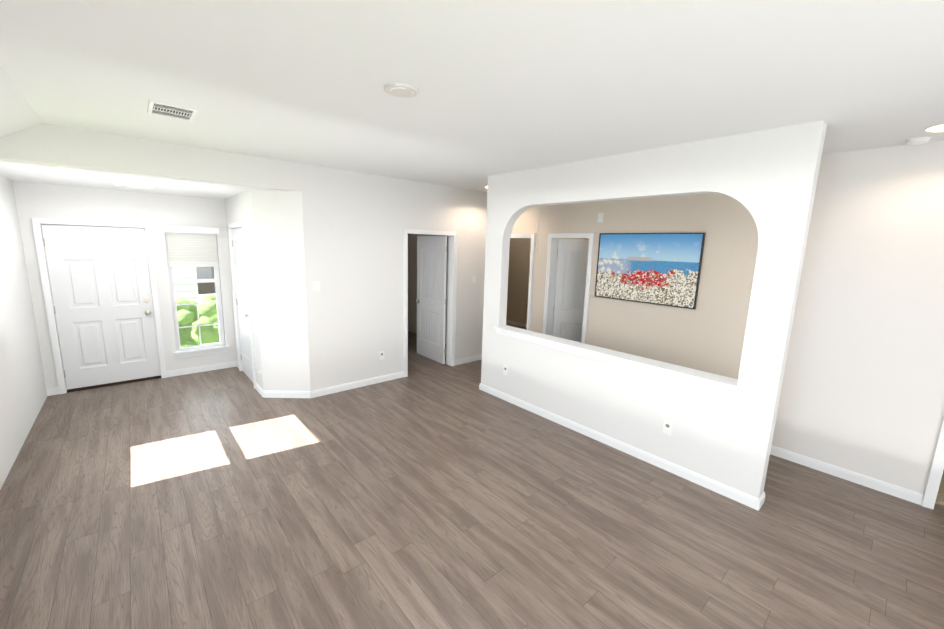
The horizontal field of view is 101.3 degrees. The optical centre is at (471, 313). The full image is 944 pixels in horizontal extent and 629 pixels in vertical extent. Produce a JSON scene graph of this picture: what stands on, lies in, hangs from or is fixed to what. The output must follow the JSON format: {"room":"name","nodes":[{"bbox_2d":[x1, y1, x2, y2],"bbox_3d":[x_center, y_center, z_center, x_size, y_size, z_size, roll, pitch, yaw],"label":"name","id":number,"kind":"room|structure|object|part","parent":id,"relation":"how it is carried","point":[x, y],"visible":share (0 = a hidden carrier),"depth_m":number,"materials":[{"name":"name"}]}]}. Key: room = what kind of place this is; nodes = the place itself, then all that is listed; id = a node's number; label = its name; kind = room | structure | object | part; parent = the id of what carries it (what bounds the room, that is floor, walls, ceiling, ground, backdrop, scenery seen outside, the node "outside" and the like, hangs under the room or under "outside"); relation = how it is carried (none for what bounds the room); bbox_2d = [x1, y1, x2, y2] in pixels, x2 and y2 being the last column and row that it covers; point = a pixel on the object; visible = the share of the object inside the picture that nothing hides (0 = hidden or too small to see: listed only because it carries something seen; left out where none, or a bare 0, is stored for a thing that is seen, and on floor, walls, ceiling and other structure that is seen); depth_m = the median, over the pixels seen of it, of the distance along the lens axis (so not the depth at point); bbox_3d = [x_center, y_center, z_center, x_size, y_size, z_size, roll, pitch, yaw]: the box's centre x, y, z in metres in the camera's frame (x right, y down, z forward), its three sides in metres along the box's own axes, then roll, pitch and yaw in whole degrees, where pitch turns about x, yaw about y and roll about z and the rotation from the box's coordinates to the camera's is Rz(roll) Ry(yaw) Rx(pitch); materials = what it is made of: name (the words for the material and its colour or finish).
{"room":"empty living room","nodes":[
{"label":"empty living room","id":0,"kind":"room"},
{"bbox_2d":[0,175,46,489],"bbox_3d":[-2.083,0.191,1.045,0.040,2.920,9.170,-7,13,-41],"label":"wall","id":1,"kind":"structure","parent":0,"point":[23,393],"depth_m":3.72,"materials":[{"name":"white paint"}]},
{"bbox_2d":[12,181,236,388],"bbox_3d":[-4.305,-0.560,5.021,2.230,2.920,0.150,-7,13,-41],"label":"wall","id":2,"kind":"structure","parent":0,"point":[54,201],"depth_m":4.88,"materials":[{"name":"white paint"}]},
{"bbox_2d":[31,218,166,393],"bbox_3d":[-4.579,-0.102,4.852,1.015,2.058,0.174,-7,13,-41],"label":"door frame","id":3,"kind":"structure","parent":2,"relation":"attached to","point":[36,222],"depth_m":4.59,"materials":[{"name":"white paint"}]},
{"bbox_2d":[41,225,160,389],"bbox_3d":[-4.541,-0.076,4.809,0.898,1.955,0.110,-7,13,-41],"label":"entry door","id":4,"kind":"structure","parent":2,"relation":"in","point":[99,278],"depth_m":4.79,"materials":[{"name":"white paint"}]},
{"bbox_3d":[-4.545,-0.073,4.790,0.866,1.645,0.086,-7,13,-41],"label":"entry door handle","id":5,"kind":"part","parent":4,"relation":"part of","materials":[{"name":"white wood"}]},
{"bbox_2d":[67,375,160,392],"bbox_3d":[-4.614,0.896,5.030,0.899,0.030,0.138,-7,13,-41],"label":"entry door threshold sill","id":6,"kind":"structure","parent":2,"relation":"attached to","point":[111,384],"depth_m":4.97,"materials":[{"name":"brown metal"}]},
{"bbox_2d":[160,225,218,233],"bbox_3d":[-3.787,-1.127,5.221,0.642,0.089,0.064,-7,13,-41],"label":"blind valance","id":7,"kind":"object","parent":2,"relation":"attached to","point":[189,229],"visible":1,"depth_m":5.19,"materials":[{"name":"white paint"}]},
{"bbox_2d":[165,232,218,275],"bbox_3d":[-3.838,-0.811,5.329,0.572,0.716,0.058,-7,13,-41],"label":"foyer window blind slats","id":8,"kind":"object","parent":7,"relation":"hanging from","point":[191,249],"visible":0.88,"depth_m":5.31,"materials":[{"name":"white plastic"}]},
{"bbox_2d":[164,232,228,358],"bbox_3d":[-3.858,-0.289,5.424,0.650,1.785,0.170,-7,13,-41],"label":"window","id":9,"kind":"structure","parent":2,"relation":"in","point":[173,282],"depth_m":5.50,"materials":[{"name":"white plastic"}]},
{"bbox_2d":[166,361,237,376],"bbox_3d":[-3.861,0.795,5.574,0.845,0.088,0.014,-7,13,-41],"label":"baseboard","id":10,"kind":"structure","parent":2,"relation":"attached to","point":[184,371],"depth_m":5.55,"materials":[{"name":"white paint"}]},
{"bbox_2d":[0,123,486,390],"bbox_3d":[-1.764,-0.433,4.718,5.640,2.920,0.136,-7,13,-41],"label":"wall","id":11,"kind":"structure","parent":0,"point":[355,224],"depth_m":4.81,"materials":[{"name":"white paint"}]},
{"bbox_3d":[-1.840,-0.322,4.591,0.072,0.118,0.016,-7,13,-41],"label":"light switch plate in the living room","id":12,"kind":"part","parent":11,"relation":"part of","materials":[{"name":"white plastic"}]},
{"bbox_2d":[379,351,383,359],"bbox_3d":[-1.238,0.582,5.310,0.072,0.118,0.009,-7,13,-41],"label":"outlet","id":13,"kind":"object","parent":11,"relation":"attached to","point":[381,355],"visible":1,"depth_m":5.31,"materials":[{"name":"white plastic"}]},
{"bbox_2d":[415,236,446,363],"bbox_3d":[-0.669,-0.240,6.373,0.169,2.025,0.814,-7,13,-41],"label":"door","id":14,"kind":"structure","parent":11,"relation":"attached to","point":[431,279],"depth_m":6.31,"materials":[{"name":"white paint"}]},
{"bbox_3d":[-0.659,-0.238,6.362,0.169,1.715,0.784,-7,13,-41],"label":"handle of the open door on the switch wall","id":15,"kind":"part","parent":14,"relation":"part of","materials":[{"name":"white wood"}]},
{"bbox_2d":[225,190,309,390],"bbox_3d":[-2.699,-0.287,5.123,0.512,2.440,1.890,-7,13,-41],"label":"wall","id":16,"kind":"structure","parent":0,"point":[272,220],"depth_m":4.54,"materials":[{"name":"white paint"}]},
{"bbox_2d":[228,222,255,388],"bbox_3d":[-3.025,-0.136,5.201,0.144,2.098,0.926,-7,13,-41],"label":"door frame","id":17,"kind":"structure","parent":16,"relation":"attached to","point":[239,224],"depth_m":5.25,"materials":[{"name":"white paint"}]},
{"bbox_2d":[232,228,252,381],"bbox_3d":[-3.068,-0.104,5.173,0.102,2.025,0.808,-7,13,-41],"label":"closet door","id":18,"kind":"structure","parent":16,"relation":"in","point":[240,275],"depth_m":5.23,"materials":[{"name":"white paint"}]},
{"bbox_3d":[-3.084,-0.105,5.179,0.086,1.715,0.778,-7,13,-41],"label":"foyer closet door handle","id":19,"kind":"part","parent":18,"relation":"part of","materials":[{"name":"white wood"}]},
{"bbox_2d":[255,382,265,397],"bbox_3d":[-2.666,0.955,4.853,0.014,0.088,0.383,-7,13,-41],"label":"baseboard","id":20,"kind":"structure","parent":16,"relation":"attached to","point":[262,392],"depth_m":4.79,"materials":[{"name":"white paint"}]},
{"bbox_2d":[0,323,943,628],"bbox_3d":[1.027,1.164,4.883,9.770,0.120,10.470,-7,13,-41],"label":"floor","id":21,"kind":"structure","parent":0,"point":[426,493],"depth_m":2.65,"materials":[{"name":"brown wood"}]},
{"bbox_2d":[403,229,457,376],"bbox_3d":[-0.650,-0.165,5.772,0.931,2.098,0.168,-7,13,-41],"label":"door frame","id":22,"kind":"structure","parent":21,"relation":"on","point":[452,236],"depth_m":5.89,"materials":[{"name":"white paint"}]},
{"bbox_2d":[479,383,764,510],"bbox_3d":[1.136,1.205,4.054,0.034,0.088,3.118,-7,13,-41],"label":"baseboard","id":23,"kind":"structure","parent":21,"relation":"on","point":[753,502],"depth_m":3.56,"materials":[{"name":"white paint"}]},
{"bbox_2d":[0,0,943,198],"bbox_3d":[1.107,-1.535,4.417,9.770,0.480,10.470,-7,13,-41],"label":"ceiling","id":24,"kind":"structure","parent":0,"point":[505,86],"depth_m":1.98,"materials":[{"name":"white paint"}]},
{"bbox_2d":[117,182,141,185],"bbox_3d":[-3.654,-1.375,4.133,0.196,0.016,0.196,-7,13,-41],"label":"recessed light","id":25,"kind":"object","parent":24,"relation":"in","point":[127,184],"visible":1,"depth_m":4.08,"materials":[{"name":"white plastic"}]},
{"bbox_2d":[115,185,152,189],"bbox_3d":[-3.834,-1.429,4.394,0.320,0.008,0.150,-7,13,-41],"label":"ceiling light","id":26,"kind":"object","parent":24,"relation":"in","point":[133,187],"visible":1,"depth_m":4.38,"materials":[{"name":"white plastic"}]},
{"bbox_2d":[148,100,197,120],"bbox_3d":[-2.048,-1.380,2.648,0.252,0.008,0.315,-7,13,-41],"label":"ceiling vent","id":27,"kind":"object","parent":24,"relation":"in","point":[170,110],"visible":1,"depth_m":2.63,"materials":[{"name":"white plastic"}]},
{"bbox_2d":[384,82,418,97],"bbox_3d":[-0.393,-1.244,2.168,0.196,0.016,0.196,-7,13,-41],"label":"recessed light","id":28,"kind":"object","parent":24,"relation":"in","point":[400,89],"visible":0.98,"depth_m":2.14,"materials":[{"name":"white plastic"}]},
{"bbox_2d":[536,206,539,253],"bbox_3d":[0.847,-1.218,4.891,0.022,0.920,0.022,-7,13,-41],"label":"pull cord","id":29,"kind":"object","parent":24,"relation":"hanging from","point":[538,232],"visible":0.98,"depth_m":4.92,"materials":[{"name":"white plastic"}]},
{"bbox_2d":[905,136,932,144],"bbox_3d":[3.202,-1.233,2.781,0.132,0.036,0.132,-7,13,-41],"label":"smoke detector","id":30,"kind":"object","parent":24,"relation":"attached to","point":[918,140],"visible":1,"depth_m":2.75,"materials":[{"name":"white plastic"}]},
{"bbox_2d":[926,124,943,131],"bbox_3d":[3.073,-1.198,2.496,0.196,0.016,0.196,-7,13,-41],"label":"recessed light","id":31,"kind":"object","parent":24,"relation":"in","point":[938,128],"visible":0.98,"depth_m":2.52,"materials":[{"name":"white plastic"}]},
{"bbox_2d":[506,238,530,323],"bbox_3d":[1.573,-1.060,8.923,0.120,2.920,4.320,-7,13,-41],"label":"wall","id":32,"kind":"structure","parent":0,"point":[518,275],"depth_m":9.38,"materials":[{"name":"beige paint"}]},
{"bbox_2d":[506,320,526,327],"bbox_3d":[1.803,0.413,8.758,0.014,0.088,3.100,-7,13,-41],"label":"baseboard","id":33,"kind":"structure","parent":32,"relation":"attached to","point":[507,321],"depth_m":9.54,"materials":[{"name":"white paint"}]},
{"bbox_2d":[558,238,586,239],"bbox_3d":[1.989,-0.636,6.537,2.420,2.920,0.120,-7,13,-41],"label":"wall","id":34,"kind":"structure","parent":0,"point":[558,238],"depth_m":5.98,"materials":[{"name":"beige paint"}]},
{"bbox_2d":[481,120,826,497],"bbox_3d":[1.221,-0.107,3.869,0.130,2.740,3.090,-7,13,-41],"label":"partition wall","id":35,"kind":"structure","parent":0,"point":[767,178],"depth_m":3.17,"materials":[{"name":"white paint"}]},
{"bbox_2d":[503,365,507,375],"bbox_3d":[0.415,0.708,4.805,0.009,0.118,0.072,-7,13,-41],"label":"outlet","id":36,"kind":"object","parent":35,"relation":"attached to","point":[505,370],"visible":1,"depth_m":4.80,"materials":[{"name":"white plastic"}]},
{"bbox_2d":[494,325,743,396],"bbox_3d":[1.222,0.394,3.937,0.206,0.084,2.647,-7,13,-41],"label":"trim","id":37,"kind":"structure","parent":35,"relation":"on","point":[716,382],"depth_m":3.56,"materials":[{"name":"white paint"}]},
{"bbox_2d":[662,420,672,435],"bbox_3d":[1.698,0.994,3.363,0.009,0.118,0.072,-7,13,-41],"label":"outlet","id":38,"kind":"object","parent":35,"relation":"attached to","point":[667,427],"visible":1,"depth_m":3.36,"materials":[{"name":"white plastic"}]},
{"bbox_2d":[408,140,943,493],"bbox_3d":[1.595,-0.396,5.077,0.120,2.920,10.470,-7,13,-41],"label":"wall","id":39,"kind":"structure","parent":0,"point":[862,390],"depth_m":3.30,"materials":[{"name":"paint"}]},
{"bbox_2d":[455,354,481,364],"bbox_3d":[-0.008,0.760,6.436,0.732,0.088,0.014,-7,13,-41],"label":"baseboard","id":40,"kind":"structure","parent":39,"relation":"attached to","point":[478,357],"depth_m":6.39,"materials":[{"name":"white paint"}]},
{"bbox_2d":[510,234,534,330],"bbox_3d":[0.646,-0.200,6.200,0.168,2.098,0.896,-7,13,-41],"label":"door frame","id":41,"kind":"structure","parent":39,"relation":"attached to","point":[532,236],"depth_m":5.78,"materials":[{"name":"white paint"}]},
{"bbox_2d":[542,233,594,343],"bbox_3d":[1.343,-0.045,5.417,0.168,2.098,0.716,-7,13,-41],"label":"door frame","id":42,"kind":"structure","parent":39,"relation":"attached to","point":[552,248],"depth_m":5.48,"materials":[{"name":"white paint"}]},
{"bbox_2d":[552,239,588,342],"bbox_3d":[1.495,-0.064,5.725,0.594,2.025,0.036,0,10,-9],"label":"hall door","id":43,"kind":"structure","parent":39,"relation":"in","point":[570,280],"depth_m":5.65,"materials":[{"name":"white paint"}]},
{"bbox_2d":[598,213,603,222],"bbox_3d":[1.607,-1.198,4.847,0.016,0.118,0.072,-7,13,-41],"label":"door chime","id":44,"kind":"object","parent":39,"relation":"attached to","point":[600,217],"visible":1,"depth_m":4.84,"materials":[{"name":"white plastic"}]},
{"bbox_2d":[595,233,704,308],"bbox_3d":[1.990,-0.523,4.483,0.032,0.795,1.190,-7,13,-41],"label":"framed painting","id":45,"kind":"object","parent":39,"relation":"attached to","point":[659,268],"visible":0.92,"depth_m":4.41,"materials":[{"name":"black"}]},
{"bbox_2d":[770,445,923,504],"bbox_3d":[2.505,1.229,4.147,0.014,0.088,3.064,-7,13,-41],"label":"baseboard","id":46,"kind":"structure","parent":39,"relation":"attached to","point":[909,495],"depth_m":3.31,"materials":[{"name":"white paint"}]},
{"bbox_2d":[922,419,943,508],"bbox_3d":[3.896,0.526,2.545,0.168,2.098,0.926,-7,13,-41],"label":"door frame","id":47,"kind":"structure","parent":39,"relation":"attached to","point":[933,484],"depth_m":2.94,"materials":[{"name":"white paint"}]},
{"bbox_2d":[935,470,943,505],"bbox_3d":[4.768,1.244,4.667,3.830,0.014,4.910,-7,13,-41],"label":"floor","id":48,"kind":"structure","parent":0,"point":[940,498],"depth_m":3.15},
{"label":"outside","id":49,"kind":"structure","parent":0,"visible":0},
{"bbox_2d":[198,294,215,300],"bbox_3d":[-6.194,1.109,4.052,8.680,0.090,18.750,-7,13,-41],"label":"ground","id":50,"kind":"structure","parent":49,"point":[201,297],"depth_m":13.11,"materials":[{"name":"white"}]},
{"bbox_2d":[173,267,198,300],"bbox_3d":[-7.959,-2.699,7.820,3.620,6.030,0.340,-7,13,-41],"label":"neighbor house","id":51,"kind":"structure","parent":50,"relation":"on","point":[183,289],"depth_m":9.12,"materials":[{"name":"white"}]},
{"bbox_2d":[176,293,219,346],"bbox_3d":[-4.717,0.208,6.513,2.481,1.138,1.527,-7,13,-41],"label":"hedge","id":52,"kind":"object","parent":50,"relation":"on","point":[182,312],"depth_m":6.19,"materials":[{"name":"green plant"}]}
]}

